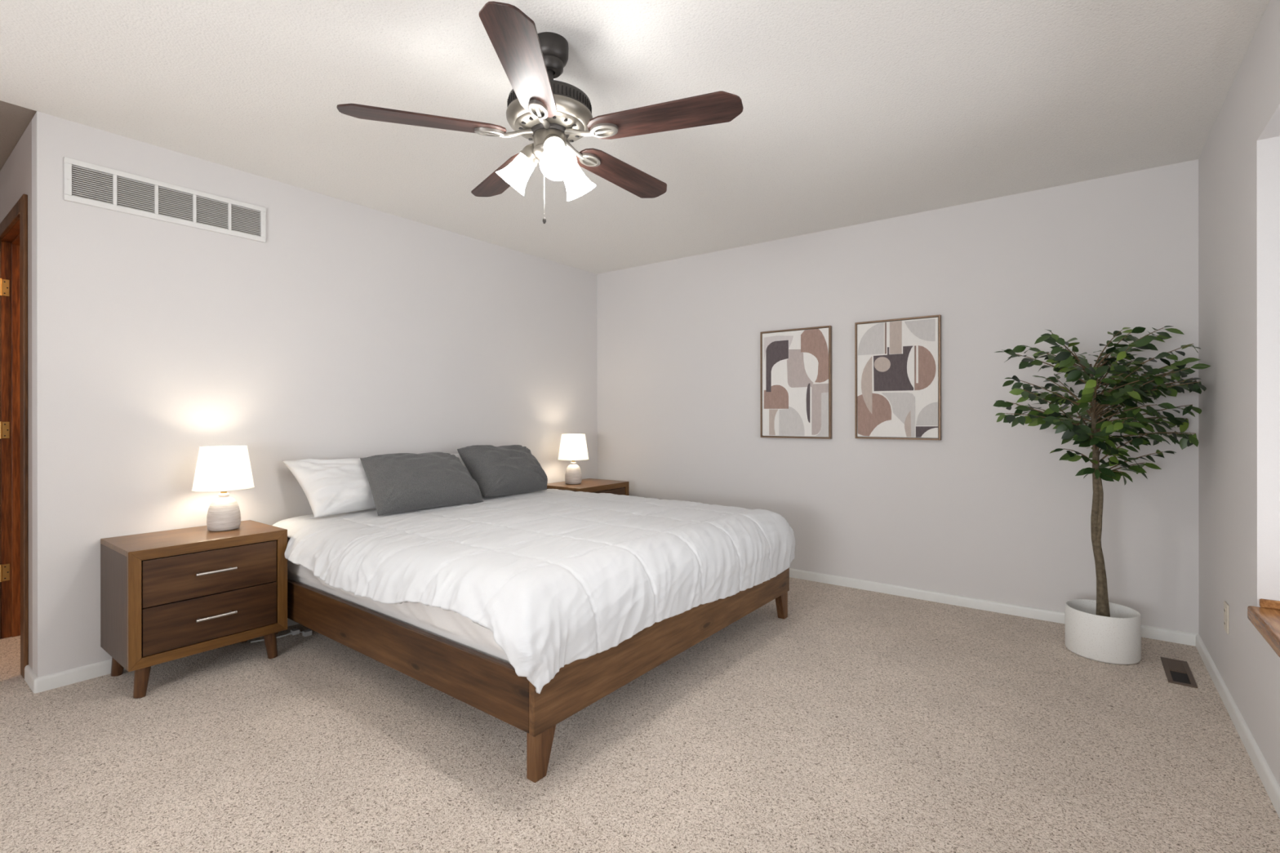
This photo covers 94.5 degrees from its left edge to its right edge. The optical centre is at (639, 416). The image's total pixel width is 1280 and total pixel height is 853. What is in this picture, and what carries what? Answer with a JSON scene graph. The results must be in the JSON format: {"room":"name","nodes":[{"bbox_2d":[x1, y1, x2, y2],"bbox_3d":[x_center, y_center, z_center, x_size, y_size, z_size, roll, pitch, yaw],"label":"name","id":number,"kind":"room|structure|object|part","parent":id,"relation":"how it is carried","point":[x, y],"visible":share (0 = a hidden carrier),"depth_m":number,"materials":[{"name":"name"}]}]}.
{"room":"bedroom","nodes":[
{"label":"bedroom","id":0,"kind":"room"},
{"bbox_2d":[0,120,32,670],"bbox_3d":[-3.304,-0.061,3.140,1.780,2.440,0.120,0,0,37],"label":"wall","id":1,"kind":"structure","parent":0,"point":[15,175],"depth_m":2.61,"materials":[{"name":"beige paint"}]},
{"bbox_2d":[0,193,28,679],"bbox_3d":[-3.224,0.090,2.637,0.866,2.138,0.850,0,0,37],"label":"door","id":2,"kind":"structure","parent":1,"relation":"in","point":[14,483],"depth_m":3.08,"materials":[{"name":"brown wood"}]},
{"bbox_2d":[31,111,597,677],"bbox_3d":[-1.507,-0.064,3.954,0.120,2.440,3.578,0,0,37],"label":"wall","id":3,"kind":"structure","parent":0,"point":[354,331],"depth_m":3.11,"materials":[{"name":"paint"}]},
{"bbox_2d":[24,617,297,693],"bbox_3d":[-1.541,1.126,3.973,0.225,0.061,3.591,0,0,37],"label":"baseboard","id":4,"kind":"structure","parent":3,"relation":"attached to","point":[37,685],"depth_m":2.56,"materials":[{"name":"white paint"}]},
{"bbox_2d":[63,156,266,242],"bbox_3d":[-2.243,-1.025,2.860,0.016,0.185,0.784,0,0,37],"label":"air vent","id":5,"kind":"object","parent":3,"relation":"in","point":[85,183],"visible":1,"depth_m":2.81,"materials":[{"name":"white metal"}]},
{"bbox_3d":[-2.423,-1.024,2.620,0.009,0.135,0.134,0,0,37],"label":"louvre panel","id":6,"kind":"part","parent":5,"relation":"part of","materials":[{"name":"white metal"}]},
{"bbox_3d":[-2.333,-1.024,2.740,0.009,0.135,0.134,0,0,37],"label":"louvre panel","id":7,"kind":"part","parent":5,"relation":"part of","materials":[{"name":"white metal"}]},
{"bbox_3d":[-2.243,-1.024,2.860,0.009,0.135,0.134,0,0,37],"label":"louvre panel","id":8,"kind":"part","parent":5,"relation":"part of","materials":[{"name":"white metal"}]},
{"bbox_3d":[-2.153,-1.024,2.980,0.009,0.135,0.134,0,0,37],"label":"louvre panel","id":9,"kind":"part","parent":5,"relation":"part of","materials":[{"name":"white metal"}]},
{"bbox_3d":[-2.063,-1.024,3.100,0.009,0.135,0.134,0,0,37],"label":"louvre panel","id":10,"kind":"part","parent":5,"relation":"part of","materials":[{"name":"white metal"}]},
{"bbox_2d":[0,0,1269,274],"bbox_3d":[-1.324,-1.333,2.116,6.479,0.100,6.600,0,0,37],"label":"ceiling","id":11,"kind":"structure","parent":0,"point":[855,112],"depth_m":2.37,"materials":[{"name":"white paint"}]},
{"bbox_2d":[336,0,743,223],"bbox_3d":[-0.277,-0.974,2.083,1.271,0.621,1.215,0,0,37],"label":"ceiling fan","id":12,"kind":"object","parent":11,"relation":"hanging from","point":[551,113],"visible":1,"depth_m":1.93,"materials":[{"name":"brown wood"}]},
{"bbox_3d":[-0.698,-0.961,1.923,0.514,0.032,0.136,0,0,-17],"label":"blade","id":13,"kind":"part","parent":12,"relation":"part of","materials":[{"name":"brown wood"}]},
{"bbox_3d":[-0.541,-0.962,2.373,0.136,0.032,0.514,0,0,-35],"label":"blade","id":14,"kind":"part","parent":12,"relation":"part of","materials":[{"name":"brown wood"}]},
{"bbox_3d":[-0.420,-0.854,2.062,0.120,0.108,0.120,40,7,9],"label":"lamp shade","id":15,"kind":"part","parent":12,"relation":"part of","materials":[{"name":"white glass"}]},
{"bbox_3d":[-0.318,-0.962,1.635,0.136,0.032,0.514,0,0,1],"label":"blade","id":16,"kind":"part","parent":12,"relation":"part of","materials":[{"name":"brown wood"}]},
{"bbox_3d":[-0.276,-0.863,1.940,0.056,0.079,0.056,0,-40,-19],"label":"bulb","id":17,"kind":"part","parent":12,"relation":"part of","materials":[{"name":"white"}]},
{"bbox_3d":[-0.274,-0.854,1.933,0.120,0.108,0.120,0,-40,-19],"label":"lamp shade","id":18,"kind":"part","parent":12,"relation":"part of","materials":[{"name":"white glass"}]},
{"bbox_3d":[-0.236,-0.854,2.125,0.120,0.108,0.120,0,40,41],"label":"lamp shade","id":19,"kind":"part","parent":12,"relation":"part of","materials":[{"name":"white glass"}]},
{"bbox_3d":[-0.065,-0.962,2.363,0.136,0.032,0.514,0,0,37],"label":"blade","id":20,"kind":"part","parent":12,"relation":"part of","materials":[{"name":"brown wood"}]},
{"bbox_3d":[0.072,-0.962,1.907,0.514,0.032,0.136,0,0,19],"label":"blade","id":21,"kind":"part","parent":12,"relation":"part of","materials":[{"name":"brown wood"}]},
{"bbox_2d":[0,577,1279,852],"bbox_3d":[-1.321,1.196,2.116,6.479,0.080,6.600,0,0,37],"label":"floor","id":22,"kind":"structure","parent":0,"point":[855,720],"depth_m":2.01,"materials":[{"name":"carpet"}]},
{"bbox_2d":[100,520,287,698],"bbox_3d":[-2.040,0.852,2.737,0.468,0.613,0.594,0,0,37],"label":"nightstand","id":23,"kind":"object","parent":22,"relation":"on","point":[166,596],"visible":1,"depth_m":2.58,"materials":[{"name":"brown wood"}]},
{"bbox_3d":[-2.332,1.091,2.655,0.054,0.136,0.061,0,0,37],"label":"leg","id":24,"kind":"part","parent":23,"relation":"part of","materials":[{"name":"brown wood"}]},
{"bbox_3d":[-2.063,1.091,2.454,0.054,0.136,0.061,0,0,37],"label":"leg","id":25,"kind":"part","parent":23,"relation":"part of","materials":[{"name":"brown wood"}]},
{"bbox_3d":[-1.884,0.566,2.619,0.020,0.042,0.593,0,0,37],"label":"frame rail","id":26,"kind":"part","parent":23,"relation":"part of","materials":[{"name":"brown wood"}]},
{"bbox_3d":[-1.883,1.006,2.619,0.020,0.042,0.593,0,0,37],"label":"frame rail","id":27,"kind":"part","parent":23,"relation":"part of","materials":[{"name":"brown wood"}]},
{"bbox_3d":[-1.887,0.885,2.622,0.020,0.194,0.501,0,0,37],"label":"drawer","id":28,"kind":"part","parent":23,"relation":"part of","materials":[{"name":"brown wood"}]},
{"bbox_3d":[-1.887,0.688,2.622,0.020,0.192,0.501,0,0,37],"label":"drawer","id":29,"kind":"part","parent":23,"relation":"part of","materials":[{"name":"brown wood"}]},
{"bbox_3d":[-1.866,0.879,2.606,0.032,0.012,0.152,0,0,37],"label":"handle","id":30,"kind":"part","parent":23,"relation":"part of","materials":[{"name":"silver metal"}]},
{"bbox_3d":[-1.866,0.682,2.606,0.032,0.012,0.152,0,0,37],"label":"handle","id":31,"kind":"part","parent":23,"relation":"part of","materials":[{"name":"silver metal"}]},
{"bbox_2d":[191,445,254,531],"bbox_3d":[-2.009,0.345,2.858,0.249,0.400,0.249,0,0,37],"label":"table lamp","id":32,"kind":"object","parent":23,"relation":"on","point":[222,468],"visible":1,"depth_m":2.79,"materials":[{"name":"fabric"}]},
{"bbox_3d":[-2.009,0.248,2.858,0.246,0.202,0.246,0,0,37],"label":"lamp shade","id":33,"kind":"part","parent":32,"relation":"part of","materials":[{"name":"fabric"}]},
{"bbox_3d":[-2.009,0.147,2.858,0.191,0.003,0.191,0,0,37],"label":"shade trim","id":34,"kind":"part","parent":32,"relation":"part of","materials":[{"name":"fabric"}]},
{"bbox_3d":[-2.009,0.349,2.858,0.249,0.003,0.249,0,0,37],"label":"shade trim","id":35,"kind":"part","parent":32,"relation":"part of","materials":[{"name":"fabric"}]},
{"bbox_3d":[-1.775,1.091,2.839,0.054,0.136,0.061,0,0,37],"label":"leg","id":36,"kind":"part","parent":23,"relation":"part of","materials":[{"name":"brown wood"}]},
{"bbox_2d":[250,628,311,643],"bbox_3d":[-1.873,1.145,3.107,0.275,0.024,0.090,0,0,-21],"label":"power cord","id":37,"kind":"object","parent":22,"relation":"on","point":[294,632],"visible":0.95,"depth_m":3.12,"materials":[{"name":"white plastic"}]},
{"bbox_2d":[275,567,789,782],"bbox_3d":[-0.578,0.986,3.274,2.122,0.338,1.958,0,0,37],"label":"platform bed","id":38,"kind":"object","parent":22,"relation":"on","point":[491,686],"visible":0.4,"depth_m":2.23,"materials":[{"name":"brown wood"}]},
{"bbox_2d":[287,537,511,664],"bbox_3d":[-0.585,0.732,3.282,2.098,0.278,1.930,0,0,37],"label":"mattress","id":39,"kind":"object","parent":38,"relation":"on","point":[450,625],"visible":0.1,"depth_m":2.26,"materials":[{"name":"white fabric"}]},
{"bbox_2d":[272,488,795,693],"bbox_3d":[-0.525,0.694,3.222,2.075,0.342,2.138,0,0,37],"label":"comforter","id":40,"kind":"object","parent":39,"relation":"on","point":[557,578],"visible":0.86,"depth_m":2.47,"materials":[{"name":"white fabric"}]},
{"bbox_2d":[282,451,441,517],"bbox_3d":[-1.508,0.378,3.470,0.289,0.294,0.980,0,0,37],"label":"bed pillow","id":41,"kind":"object","parent":40,"relation":"on","point":[339,486],"visible":0.41,"depth_m":3.19,"materials":[{"name":"white fabric"}]},
{"bbox_2d":[360,452,484,515],"bbox_3d":[-1.276,0.370,3.468,0.357,0.312,0.676,0,0,37],"label":"throw pillow","id":42,"kind":"object","parent":40,"relation":"on","point":[398,482],"visible":1,"depth_m":3.34,"materials":[{"name":"grey fabric"}]},
{"bbox_2d":[450,453,481,493],"bbox_3d":[-1.013,0.385,4.164,0.249,0.271,0.690,0,0,37],"label":"bed pillow","id":43,"kind":"object","parent":40,"relation":"on","point":[455,455],"visible":0.02,"depth_m":3.96,"materials":[{"name":"white fabric"}]},
{"bbox_2d":[457,444,547,497],"bbox_3d":[-0.900,0.358,4.027,0.312,0.333,0.611,0,0,37],"label":"throw pillow","id":44,"kind":"object","parent":40,"relation":"on","point":[502,470],"visible":1,"depth_m":3.89,"materials":[{"name":"grey fabric"}]},
{"bbox_3d":[-1.176,0.910,2.513,2.098,0.184,0.024,0,0,37],"label":"rail","id":45,"kind":"part","parent":38,"relation":"part of","materials":[{"name":"brown wood"}]},
{"bbox_3d":[-0.317,1.079,1.912,0.040,0.152,0.094,0,0,37],"label":"leg","id":46,"kind":"part","parent":38,"relation":"part of","materials":[{"name":"brown wood"}]},
{"bbox_3d":[0.255,0.910,2.635,0.024,0.188,1.958,0,0,37],"label":"foot rail","id":47,"kind":"part","parent":38,"relation":"part of","materials":[{"name":"brown wood"}]},
{"bbox_3d":[0.804,1.078,3.376,0.040,0.152,0.094,0,0,37],"label":"leg","id":48,"kind":"part","parent":38,"relation":"part of","materials":[{"name":"brown wood"}]},
{"bbox_2d":[546,478,629,495],"bbox_3d":[-0.433,0.849,4.809,0.468,0.613,0.594,0,0,37],"label":"nightstand","id":49,"kind":"object","parent":22,"relation":"on","point":[588,485],"visible":0.16,"depth_m":4.72,"materials":[{"name":"brown wood"}]},
{"bbox_2d":[558,433,588,484],"bbox_3d":[-0.537,0.342,4.774,0.249,0.400,0.249,0,0,37],"label":"table lamp","id":50,"kind":"object","parent":49,"relation":"on","point":[573,446],"visible":1,"depth_m":4.70,"materials":[{"name":"fabric"}]},
{"bbox_3d":[-0.537,0.245,4.774,0.246,0.202,0.246,0,0,37],"label":"lamp shade","id":51,"kind":"part","parent":50,"relation":"part of","materials":[{"name":"fabric"}]},
{"bbox_3d":[-0.537,0.144,4.774,0.191,0.003,0.191,0,0,37],"label":"shade trim","id":52,"kind":"part","parent":50,"relation":"part of","materials":[{"name":"fabric"}]},
{"bbox_3d":[-0.277,0.564,4.692,0.020,0.042,0.593,0,0,37],"label":"frame rail","id":53,"kind":"part","parent":49,"relation":"part of","materials":[{"name":"brown wood"}]},
{"bbox_3d":[-0.280,0.685,4.694,0.020,0.192,0.501,0,0,37],"label":"drawer","id":54,"kind":"part","parent":49,"relation":"part of","materials":[{"name":"brown wood"}]},
{"bbox_2d":[1065,599,1141,664],"bbox_3d":[2.247,1.043,2.880,0.292,0.218,0.292,0,0,37],"label":"planter pot","id":55,"kind":"object","parent":22,"relation":"on","point":[1115,639],"visible":0.99,"depth_m":2.78,"materials":[{"name":"white ceramic"}]},
{"bbox_2d":[993,325,1210,617],"bbox_3d":[2.189,0.306,2.868,0.862,1.508,0.848,0,0,37],"label":"ficus tree","id":56,"kind":"object","parent":55,"relation":"in","point":[1126,390],"visible":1,"depth_m":2.79,"materials":[{"name":"green plant"}]},
{"bbox_2d":[1160,657,1197,688],"bbox_3d":[2.422,1.149,2.664,0.094,0.005,0.330,0,0,37],"label":"floor vent","id":57,"kind":"object","parent":22,"relation":"in","point":[1177,672],"visible":1,"depth_m":2.65,"materials":[{"name":"brown metal"}]},
{"bbox_2d":[596,159,1199,634],"bbox_3d":[0.601,-0.067,4.686,6.479,2.440,0.120,0,0,37],"label":"wall","id":58,"kind":"structure","parent":0,"point":[985,510],"depth_m":3.64,"materials":[{"name":"paint"}]},
{"bbox_2d":[760,325,831,439],"bbox_3d":[1.103,-0.233,4.213,0.520,0.776,0.032,0,0,37],"label":"framed print","id":59,"kind":"object","parent":58,"relation":"attached to","point":[796,364],"visible":1,"depth_m":4.20,"materials":[{"name":"paper"}]},
{"bbox_2d":[854,314,941,439],"bbox_3d":[1.648,-0.239,3.804,0.516,0.773,0.032,0,0,37],"label":"framed print","id":60,"kind":"object","parent":58,"relation":"attached to","point":[898,361],"visible":1,"depth_m":3.79,"materials":[{"name":"paper"}]},
{"bbox_2d":[789,568,1197,646],"bbox_3d":[1.203,1.122,4.153,3.979,0.061,0.013,0,0,37],"label":"baseboard","id":61,"kind":"structure","parent":58,"relation":"attached to","point":[1148,632],"depth_m":3.57,"materials":[{"name":"white paint"}]},
{"bbox_2d":[1198,0,1279,786],"bbox_3d":[1.079,-0.066,0.318,0.420,2.440,6.300,0,0,37],"label":"wall","id":62,"kind":"structure","parent":0,"point":[1239,159],"depth_m":2.13,"materials":[{"name":"paint"}]},
{"bbox_2d":[1223,600,1229,634],"bbox_3d":[2.354,0.807,2.378,0.009,0.116,0.072,0,0,37],"label":"wall outlet","id":63,"kind":"object","parent":62,"relation":"attached to","point":[1226,607],"visible":1,"depth_m":2.36,"materials":[{"name":"beige plastic"}]},
{"bbox_2d":[1195,634,1279,818],"bbox_3d":[0.907,1.124,0.448,0.013,0.061,6.300,0,0,37],"label":"baseboard","id":64,"kind":"structure","parent":62,"relation":"attached to","point":[1267,777],"depth_m":2.09,"materials":[{"name":"white paint"}]},
{"bbox_2d":[1247,598,1279,657],"bbox_3d":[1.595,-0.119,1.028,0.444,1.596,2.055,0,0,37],"label":"window sill","id":65,"kind":"structure","parent":62,"relation":"in","point":[1265,619],"depth_m":1.85,"materials":[{"name":"brown wood"}]},
{"bbox_3d":[2.193,0.617,1.854,0.354,0.028,0.016,0,0,37],"label":"sill moulding","id":66,"kind":"part","parent":65,"relation":"part of","materials":[{"name":"brown wood"}]}
]}

